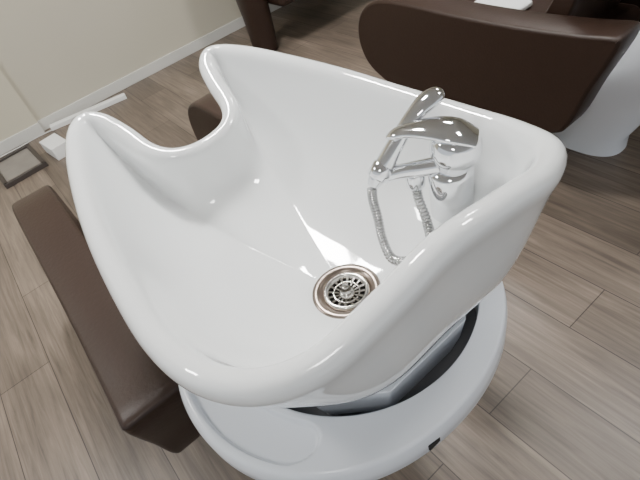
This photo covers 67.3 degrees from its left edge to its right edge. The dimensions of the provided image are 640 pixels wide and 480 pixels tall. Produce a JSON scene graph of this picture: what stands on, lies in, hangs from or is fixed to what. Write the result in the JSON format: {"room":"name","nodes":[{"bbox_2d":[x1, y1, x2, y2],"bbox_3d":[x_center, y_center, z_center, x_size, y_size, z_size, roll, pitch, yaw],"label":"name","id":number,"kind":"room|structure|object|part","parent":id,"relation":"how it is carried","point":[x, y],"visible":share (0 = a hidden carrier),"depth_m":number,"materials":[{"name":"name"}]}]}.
{"room":"salon","nodes":[
{"label":"salon","id":0,"kind":"room"},
{"bbox_2d":[0,0,241,120],"bbox_3d":[-1.179,-2.521,2.895,9.400,2.700,0.150,-37,47,-19],"label":"wall","id":1,"kind":"structure","parent":0,"point":[54,54],"depth_m":3.26,"materials":[{"name":"paint"}]},
{"bbox_2d":[0,70,37,141],"bbox_3d":[-3.426,-0.747,1.826,3.290,2.700,0.030,-37,47,-19],"label":"wall","id":2,"kind":"structure","parent":1,"relation":"attached to","point":[15,116],"depth_m":3.13,"materials":[{"name":"paint"}]},
{"bbox_2d":[0,3,280,155],"bbox_3d":[-0.890,-1.528,3.712,9.250,0.075,0.046,-37,47,-19],"label":"baseboard","id":3,"kind":"structure","parent":1,"relation":"attached to","point":[190,48],"depth_m":3.47,"materials":[{"name":"white wood"}]},
{"bbox_2d":[0,0,639,479],"bbox_3d":[1.228,-0.047,1.654,9.400,0.050,7.050,-37,47,-19],"label":"floor","id":4,"kind":"structure","parent":0,"point":[561,401],"depth_m":1.59,"materials":[{"name":"brown wood"}]},
{"bbox_2d":[0,143,47,188],"bbox_3d":[-1.877,-0.467,2.993,0.265,0.030,0.385,-39,48,-21],"label":"framed picture","id":5,"kind":"object","parent":4,"relation":"on","point":[20,164],"visible":1,"depth_m":2.97},
{"bbox_3d":[-1.876,-0.464,2.996,0.220,0.012,0.340,-39,48,-21],"label":"panel","id":6,"kind":"part","parent":5,"relation":"part of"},
{"bbox_2d":[39,133,65,159],"bbox_3d":[-1.642,-0.583,2.999,0.200,0.080,0.110,27,59,36],"label":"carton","id":7,"kind":"object","parent":4,"relation":"on","point":[54,145],"visible":0.8,"depth_m":2.95,"materials":[{"name":"white cardboard"}]},
{"bbox_2d":[0,93,126,157],"bbox_3d":[-1.853,-0.724,3.243,1.170,0.030,0.111,-33,46,-16],"label":"power strip","id":8,"kind":"object","parent":4,"relation":"on","point":[120,97],"visible":0.98,"depth_m":3.31,"materials":[{"name":"white plastic"}]},
{"bbox_2d":[12,93,506,479],"bbox_3d":[-0.216,0.094,1.318,0.775,0.845,1.539,-37,47,-19],"label":"chair","id":9,"kind":"object","parent":4,"relation":"on","point":[375,436],"visible":0.38,"depth_m":0.63,"materials":[{"name":"brown leather"}]},
{"bbox_3d":[-0.592,0.181,1.339,0.125,0.422,1.124,-37,47,-19],"label":"armrest","id":10,"kind":"part","parent":9,"relation":"part of","materials":[{"name":"brown leather"}]},
{"bbox_3d":[-0.100,-0.189,1.555,0.120,0.422,1.124,-37,47,-19],"label":"armrest","id":11,"kind":"part","parent":9,"relation":"part of","materials":[{"name":"brown leather"}]},
{"bbox_2d":[65,44,566,407],"bbox_3d":[-0.074,-0.060,0.743,0.526,0.290,0.721,-37,47,-19],"label":"basin","id":12,"kind":"object","parent":9,"relation":"on","point":[246,260],"visible":0.96,"depth_m":0.73,"materials":[{"name":"white ceramic"}]},
{"bbox_3d":[0.039,0.075,0.722,0.026,0.020,0.026,-37,47,-19],"label":"strainer knob","id":13,"kind":"part","parent":12,"relation":"part of","materials":[{"name":"silver metal"}]},
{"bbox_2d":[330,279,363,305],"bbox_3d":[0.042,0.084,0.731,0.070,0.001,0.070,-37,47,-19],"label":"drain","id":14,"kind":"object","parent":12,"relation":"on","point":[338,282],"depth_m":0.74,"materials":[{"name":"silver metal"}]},
{"bbox_2d":[367,87,482,265],"bbox_3d":[0.136,-0.077,0.652,0.152,0.198,0.124,-31,45,-14],"label":"faucet","id":15,"kind":"object","parent":12,"relation":"attached to","point":[456,144],"visible":0.95,"depth_m":0.63,"materials":[{"name":"silver metal"}]},
{"bbox_2d":[388,157,438,191],"bbox_3d":[0.130,-0.094,0.652,0.068,0.053,0.089,-37,47,-19],"label":"faucet spout","id":16,"kind":"object","parent":15,"relation":"attached to","point":[414,172],"depth_m":0.64,"materials":[{"name":"silver metal"}]},
{"bbox_3d":[0.141,-0.137,0.609,0.118,0.027,0.054,5,48,22],"label":"lever","id":17,"kind":"part","parent":15,"relation":"part of","materials":[{"name":"silver metal"}]},
{"bbox_2d":[236,0,295,50],"bbox_3d":[-0.056,-1.992,3.350,1.375,0.897,0.610,-37,47,-19],"label":"chair","id":18,"kind":"object","parent":4,"relation":"on","point":[256,14],"visible":0.79,"depth_m":3.20,"materials":[{"name":"brown leather"}]},
{"bbox_3d":[-0.010,-1.946,3.365,1.080,0.150,0.530,-37,47,-19],"label":"seat","id":19,"kind":"part","parent":18,"relation":"part of","materials":[{"name":"brown leather"}]},
{"bbox_2d":[358,0,639,156],"bbox_3d":[0.945,-0.780,1.827,0.775,0.845,1.539,-37,47,-19],"label":"chair","id":20,"kind":"object","parent":4,"relation":"on","point":[569,70],"visible":0.91,"depth_m":1.70,"materials":[{"name":"brown leather"}]},
{"bbox_2d":[475,0,532,9],"bbox_3d":[0.727,-0.966,2.013,0.200,0.029,0.227,-37,47,-19],"label":"folded towel","id":21,"kind":"object","parent":20,"relation":"on","point":[515,4],"visible":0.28,"depth_m":1.98,"materials":[{"name":"white fabric"}]},
{"bbox_2d":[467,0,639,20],"bbox_3d":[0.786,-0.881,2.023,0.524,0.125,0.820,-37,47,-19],"label":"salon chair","id":22,"kind":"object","parent":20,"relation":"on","point":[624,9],"depth_m":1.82,"materials":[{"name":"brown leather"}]},
{"bbox_3d":[0.936,-0.895,1.656,0.450,0.445,0.266,-37,47,-19],"label":"backrest","id":23,"kind":"part","parent":20,"relation":"part of","materials":[{"name":"brown leather"}]},
{"bbox_3d":[1.062,-1.063,2.065,0.120,0.422,1.124,-37,47,-19],"label":"armrest","id":24,"kind":"part","parent":20,"relation":"part of","materials":[{"name":"brown leather"}]}
]}

